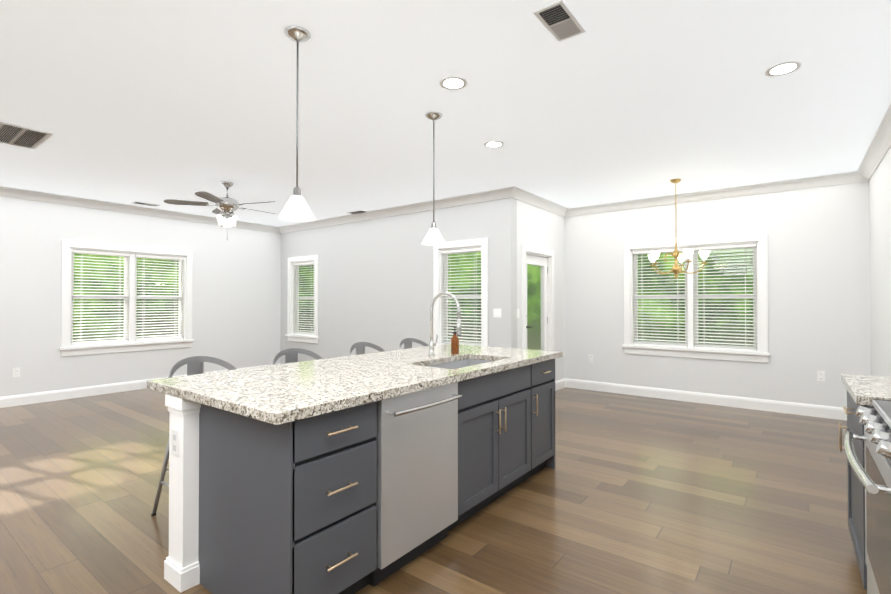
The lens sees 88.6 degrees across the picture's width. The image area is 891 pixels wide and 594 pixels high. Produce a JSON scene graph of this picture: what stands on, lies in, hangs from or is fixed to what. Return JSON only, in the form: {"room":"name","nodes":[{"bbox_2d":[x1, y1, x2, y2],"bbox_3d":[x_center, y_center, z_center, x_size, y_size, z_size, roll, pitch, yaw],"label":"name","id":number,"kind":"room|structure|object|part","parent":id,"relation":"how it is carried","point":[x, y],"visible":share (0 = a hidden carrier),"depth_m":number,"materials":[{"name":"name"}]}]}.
{"room":"kitchen","nodes":[
{"label":"kitchen","id":0,"kind":"room"},
{"bbox_2d":[0,196,280,396],"bbox_3d":[-5.596,0.008,5.731,0.150,2.740,8.100,0,-1,37],"label":"wall","id":1,"kind":"structure","parent":0,"point":[236,286],"depth_m":6.73,"materials":[{"name":"paint"}]},
{"bbox_2d":[12,368,19,377],"bbox_3d":[-5.442,0.959,5.792,0.009,0.118,0.075,0,-1,37],"label":"electrical outlet","id":2,"kind":"object","parent":1,"relation":"attached to","point":[15,372],"visible":1,"depth_m":5.78,"materials":[{"name":"white plastic"}]},
{"bbox_2d":[59,240,193,356],"bbox_3d":[-4.711,0.025,6.854,0.200,1.570,1.720,0,-1,37],"label":"window","id":3,"kind":"structure","parent":1,"relation":"in","point":[130,341],"depth_m":6.79,"materials":[{"name":"white wood"}]},
{"bbox_3d":[-4.755,0.015,6.887,0.004,1.230,1.376,0,-1,37],"label":"glass","id":4,"kind":"part","parent":3,"relation":"part of","materials":[{"name":"clear glass"}]},
{"bbox_2d":[0,363,279,407],"bbox_3d":[-5.530,1.310,5.667,0.016,0.135,7.800,0,-1,37],"label":"baseboard","id":5,"kind":"structure","parent":1,"relation":"attached to","point":[39,397],"depth_m":6.24,"materials":[{"name":"white"}]},
{"bbox_2d":[0,186,279,232],"bbox_3d":[-5.494,-1.310,5.667,0.105,0.105,7.800,0,-1,37],"label":"crown molding","id":6,"kind":"structure","parent":1,"relation":"attached to","point":[4,191],"depth_m":6.62,"materials":[{"name":"white wood"}]},
{"bbox_2d":[280,197,516,363],"bbox_3d":[-1.129,0.025,7.327,5.030,2.740,0.150,0,-1,37],"label":"wall","id":7,"kind":"structure","parent":0,"point":[375,281],"depth_m":7.02,"materials":[{"name":"white paint"}]},
{"bbox_2d":[285,255,318,343],"bbox_3d":[-2.581,0.041,8.400,0.940,1.570,0.200,0,-1,37],"label":"window","id":8,"kind":"structure","parent":7,"relation":"in","point":[295,333],"depth_m":8.46,"materials":[{"name":"white wood"}]},
{"bbox_3d":[-2.547,0.031,8.444,0.596,1.230,0.004,0,-1,37],"label":"glass","id":9,"kind":"part","parent":8,"relation":"part of","materials":[{"name":"clear glass"}]},
{"bbox_2d":[280,186,519,232],"bbox_3d":[-1.116,-1.295,7.171,5.015,0.105,0.105,0,-1,37],"label":"crown molding","id":10,"kind":"structure","parent":7,"relation":"attached to","point":[514,192],"depth_m":6.67,"materials":[{"name":"white wood"}]},
{"bbox_2d":[433,238,487,345],"bbox_3d":[0.229,0.018,6.263,0.940,1.570,0.200,0,-1,37],"label":"window","id":11,"kind":"structure","parent":7,"relation":"in","point":[441,253],"depth_m":6.28,"materials":[{"name":"white wood"}]},
{"bbox_3d":[0.263,0.009,6.307,0.596,1.230,0.004,0,-1,37],"label":"glass","id":12,"kind":"part","parent":11,"relation":"part of","materials":[{"name":"clear glass"}]},
{"bbox_2d":[493,309,501,317],"bbox_3d":[0.666,0.209,5.861,0.120,0.118,0.009,0,-1,37],"label":"light switch","id":13,"kind":"object","parent":7,"relation":"attached to","point":[497,313],"visible":1,"depth_m":5.86,"materials":[{"name":"white plastic"}]},
{"bbox_2d":[0,387,866,593],"bbox_3d":[-1.565,1.387,3.706,9.000,0.060,9.780,0,-1,37],"label":"floor","id":14,"kind":"structure","parent":0,"point":[631,494],"depth_m":2.90,"materials":[{"name":"brown wood"}]},
{"bbox_2d":[151,356,236,515],"bbox_3d":[-1.491,0.870,2.901,0.468,0.961,0.498,0,-1,34],"label":"stool","id":15,"kind":"object","parent":14,"relation":"on","point":[195,364],"visible":0.17,"depth_m":2.97,"materials":[{"name":"grey metal"}]},
{"bbox_2d":[272,348,322,364],"bbox_3d":[-1.045,0.875,3.404,0.491,0.961,0.519,0,-1,37],"label":"stool","id":16,"kind":"object","parent":14,"relation":"on","point":[291,355],"visible":0.08,"depth_m":3.54,"materials":[{"name":"grey metal"}]},
{"bbox_2d":[162,356,562,593],"bbox_3d":[-0.186,0.908,2.896,0.970,0.880,2.541,0,-1,37],"label":"kitchen island","id":17,"kind":"object","parent":14,"relation":"on","point":[352,474],"depth_m":2.09,"materials":[{"name":"painted wood"},{"name":"granite"}]},
{"bbox_2d":[147,344,562,419],"bbox_3d":[-0.288,0.449,2.979,1.146,0.040,2.547,0,-1,37],"label":"island countertop","id":18,"kind":"structure","parent":17,"relation":"on","point":[279,391],"depth_m":2.37,"materials":[{"name":"beige stone"}]},
{"bbox_2d":[428,292,460,355],"bbox_3d":[0.004,0.197,3.354,0.295,0.472,0.093,0,-1,37],"label":"faucet","id":19,"kind":"object","parent":18,"relation":"on","point":[431,343],"depth_m":3.38,"materials":[{"name":"silver metal"}]},
{"bbox_2d":[451,327,458,353],"bbox_3d":[0.075,0.330,3.482,0.069,0.205,0.062,0,-1,37],"label":"soap bottle","id":20,"kind":"object","parent":18,"relation":"on","point":[454,344],"visible":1,"depth_m":3.46,"materials":[{"name":"brown"}]},
{"bbox_2d":[427,359,491,368],"bbox_3d":[0.111,0.568,3.094,0.388,0.195,0.728,0,-1,37],"label":"sink","id":21,"kind":"object","parent":18,"relation":"in","point":[449,363],"depth_m":3.37,"materials":[{"name":"silver metal"}]},
{"bbox_2d":[350,342,384,355],"bbox_3d":[-0.610,0.881,3.978,0.482,0.961,0.511,0,-1,37],"label":"stool","id":22,"kind":"object","parent":14,"relation":"on","point":[359,347],"visible":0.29,"depth_m":4.11,"materials":[{"name":"grey metal"}]},
{"bbox_2d":[399,338,428,349],"bbox_3d":[-0.225,0.886,4.401,0.486,0.961,0.515,0,-1,37],"label":"stool","id":23,"kind":"object","parent":14,"relation":"on","point":[407,342],"visible":0.25,"depth_m":4.54,"materials":[{"name":"grey metal"}]},
{"bbox_2d":[839,374,890,589],"bbox_3d":[2.217,0.829,2.045,0.650,1.020,0.736,0,-1,37],"label":"kitchen cabinet","id":24,"kind":"object","parent":14,"relation":"on","point":[864,390],"depth_m":2.17,"materials":[{"name":"black wood"}]},
{"bbox_2d":[844,399,890,593],"bbox_3d":[1.741,0.856,1.460,0.690,0.955,0.760,0,-1,37],"label":"range","id":25,"kind":"object","parent":14,"relation":"on","point":[874,476],"visible":1,"depth_m":1.61,"materials":[{"name":"silver metal"}]},
{"bbox_2d":[0,0,890,226],"bbox_3d":[-1.565,-1.423,3.736,9.000,0.080,9.780,0,-1,37],"label":"ceiling","id":26,"kind":"structure","parent":0,"point":[129,102],"depth_m":3.19,"materials":[{"name":"paint"}]},
{"bbox_2d":[0,122,52,149],"bbox_3d":[-3.755,-1.377,3.805,0.630,0.010,0.620,0,-1,37],"label":"ceiling vent","id":27,"kind":"object","parent":26,"relation":"in","point":[20,136],"visible":1,"depth_m":3.90,"materials":[{"name":"silver metal"}]},
{"bbox_2d":[132,201,159,206],"bbox_3d":[-4.350,-1.348,6.632,0.160,0.010,0.320,0,-1,37],"label":"ceiling vent","id":28,"kind":"object","parent":26,"relation":"in","point":[146,204],"visible":1,"depth_m":6.64,"materials":[{"name":"silver metal"}]},
{"bbox_2d":[163,181,274,239],"bbox_3d":[-2.580,-1.017,5.497,1.267,0.696,1.228,0,-1,37],"label":"ceiling fan","id":29,"kind":"object","parent":26,"relation":"hanging from","point":[226,208],"visible":1,"depth_m":5.37,"materials":[{"name":"silver metal"}]},
{"bbox_2d":[278,26,315,221],"bbox_3d":[-0.783,-0.905,2.413,0.192,0.983,0.192,0,-1,37],"label":"pendant light","id":30,"kind":"object","parent":26,"relation":"hanging from","point":[296,208],"visible":1,"depth_m":2.40,"materials":[{"name":"white glass"}]},
{"bbox_2d":[347,210,367,213],"bbox_3d":[-1.392,-1.341,7.234,0.320,0.010,0.160,0,-1,37],"label":"ceiling vent","id":31,"kind":"object","parent":26,"relation":"in","point":[357,212],"visible":0.98,"depth_m":7.23,"materials":[{"name":"silver metal"}]},
{"bbox_2d":[421,111,445,245],"bbox_3d":[-0.089,-0.894,3.475,0.192,0.983,0.192,0,-1,37],"label":"pendant light","id":32,"kind":"object","parent":26,"relation":"hanging from","point":[433,237],"visible":1,"depth_m":3.46,"materials":[{"name":"white glass"}]},
{"bbox_2d":[440,76,466,89],"bbox_3d":[0.052,-1.388,2.971,0.180,0.007,0.180,0,-1,37],"label":"recessed light","id":33,"kind":"object","parent":26,"relation":"in","point":[452,83],"visible":1,"depth_m":2.97,"materials":[{"name":"white"}]},
{"bbox_2d":[484,141,503,147],"bbox_3d":[0.437,-1.375,4.122,0.180,0.007,0.180,0,-1,37],"label":"recessed light","id":34,"kind":"object","parent":26,"relation":"in","point":[492,144],"visible":1,"depth_m":4.12,"materials":[{"name":"white"}]},
{"bbox_2d":[533,0,585,41],"bbox_3d":[0.582,-1.393,2.316,0.147,0.010,0.310,0,-1,37],"label":"ceiling vent","id":35,"kind":"object","parent":26,"relation":"in","point":[559,20],"visible":1,"depth_m":2.30,"materials":[{"name":"silver metal"}]},
{"bbox_2d":[648,179,709,278],"bbox_3d":[2.702,-0.789,5.342,0.664,1.155,0.639,0,-1,37],"label":"chandelier","id":36,"kind":"object","parent":26,"relation":"hanging from","point":[653,256],"visible":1,"depth_m":5.28,"materials":[{"name":"gold metal"}]},
{"bbox_2d":[765,61,801,76],"bbox_3d":[2.061,-1.389,2.788,0.180,0.007,0.180,0,-1,37],"label":"recessed light","id":37,"kind":"object","parent":26,"relation":"in","point":[785,68],"visible":1,"depth_m":2.78,"materials":[{"name":"white"}]},
{"bbox_2d":[517,200,564,380],"bbox_3d":[1.367,0.017,6.579,0.150,2.740,1.680,0,-1,37],"label":"wall","id":38,"kind":"structure","parent":0,"point":[540,227],"depth_m":6.66,"materials":[{"name":"paint"}]},
{"bbox_2d":[516,309,519,317],"bbox_3d":[0.934,0.209,5.876,0.009,0.118,0.075,0,-1,37],"label":"light switch","id":39,"kind":"object","parent":38,"relation":"attached to","point":[517,313],"visible":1,"depth_m":5.87,"materials":[{"name":"white plastic"}]},
{"bbox_2d":[522,244,553,350],"bbox_3d":[1.240,0.350,6.389,0.172,2.070,0.980,0,-1,37],"label":"door","id":40,"kind":"structure","parent":38,"relation":"attached to","point":[532,255],"depth_m":6.59,"materials":[{"name":"white"}]},
{"bbox_2d":[517,189,567,214],"bbox_3d":[1.342,-1.303,6.348,0.105,0.105,1.560,0,-1,37],"label":"crown molding","id":41,"kind":"structure","parent":38,"relation":"attached to","point":[525,196],"depth_m":6.33,"materials":[{"name":"white wood"}]},
{"bbox_2d":[555,379,563,390],"bbox_3d":[1.714,1.323,6.883,0.016,0.135,0.395,0,-1,37],"label":"baseboard","id":42,"kind":"structure","parent":38,"relation":"attached to","point":[559,384],"depth_m":6.87,"materials":[{"name":"white"}]},
{"bbox_2d":[564,181,870,407],"bbox_3d":[3.339,0.011,6.041,3.640,2.740,0.150,0,-1,37],"label":"wall","id":43,"kind":"structure","parent":0,"point":[818,238],"depth_m":5.50,"materials":[{"name":"paint"}]},
{"bbox_2d":[588,354,592,362],"bbox_3d":[2.168,0.919,6.822,0.075,0.118,0.009,0,-1,37],"label":"electrical outlet","id":44,"kind":"object","parent":43,"relation":"attached to","point":[590,358],"visible":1,"depth_m":6.82,"materials":[{"name":"white plastic"}]},
{"bbox_2d":[622,233,769,362],"bbox_3d":[3.260,0.017,6.069,1.720,1.570,0.200,0,-1,37],"label":"nook window","id":45,"kind":"structure","parent":43,"relation":"in","point":[691,347],"depth_m":6.00,"materials":[{"name":"white"}]},
{"bbox_3d":[3.293,0.007,6.113,1.376,1.230,0.004,0,-1,37],"label":"glass","id":46,"kind":"part","parent":45,"relation":"part of","materials":[{"name":"clear glass"}]},
{"bbox_2d":[564,378,846,420],"bbox_3d":[3.229,1.313,6.007,3.490,0.135,0.016,0,-1,37],"label":"baseboard","id":47,"kind":"structure","parent":43,"relation":"attached to","point":[829,412],"depth_m":5.83,"materials":[{"name":"white"}]},
{"bbox_2d":[560,171,855,216],"bbox_3d":[3.202,-1.307,5.998,3.490,0.105,0.105,0,-1,37],"label":"crown molding","id":48,"kind":"structure","parent":43,"relation":"attached to","point":[847,177],"depth_m":5.76,"materials":[{"name":"white wood"}]},
{"bbox_2d":[817,371,824,381],"bbox_3d":[4.286,0.903,5.212,0.075,0.118,0.009,0,-1,37],"label":"electrical outlet","id":49,"kind":"object","parent":43,"relation":"attached to","point":[820,375],"visible":1,"depth_m":5.21,"materials":[{"name":"white plastic"}]},
{"bbox_2d":[869,147,890,376],"bbox_3d":[3.811,-0.013,3.779,0.150,2.740,2.880,0,-1,37],"label":"wall","id":50,"kind":"structure","parent":0,"point":[880,240],"depth_m":4.36,"materials":[{"name":"paint"}]},
{"bbox_2d":[856,103,890,182],"bbox_3d":[3.596,-1.331,3.721,0.105,0.105,3.015,0,-1,37],"label":"crown molding","id":51,"kind":"structure","parent":50,"relation":"attached to","point":[878,149],"depth_m":4.12,"materials":[{"name":"white wood"}]}
]}

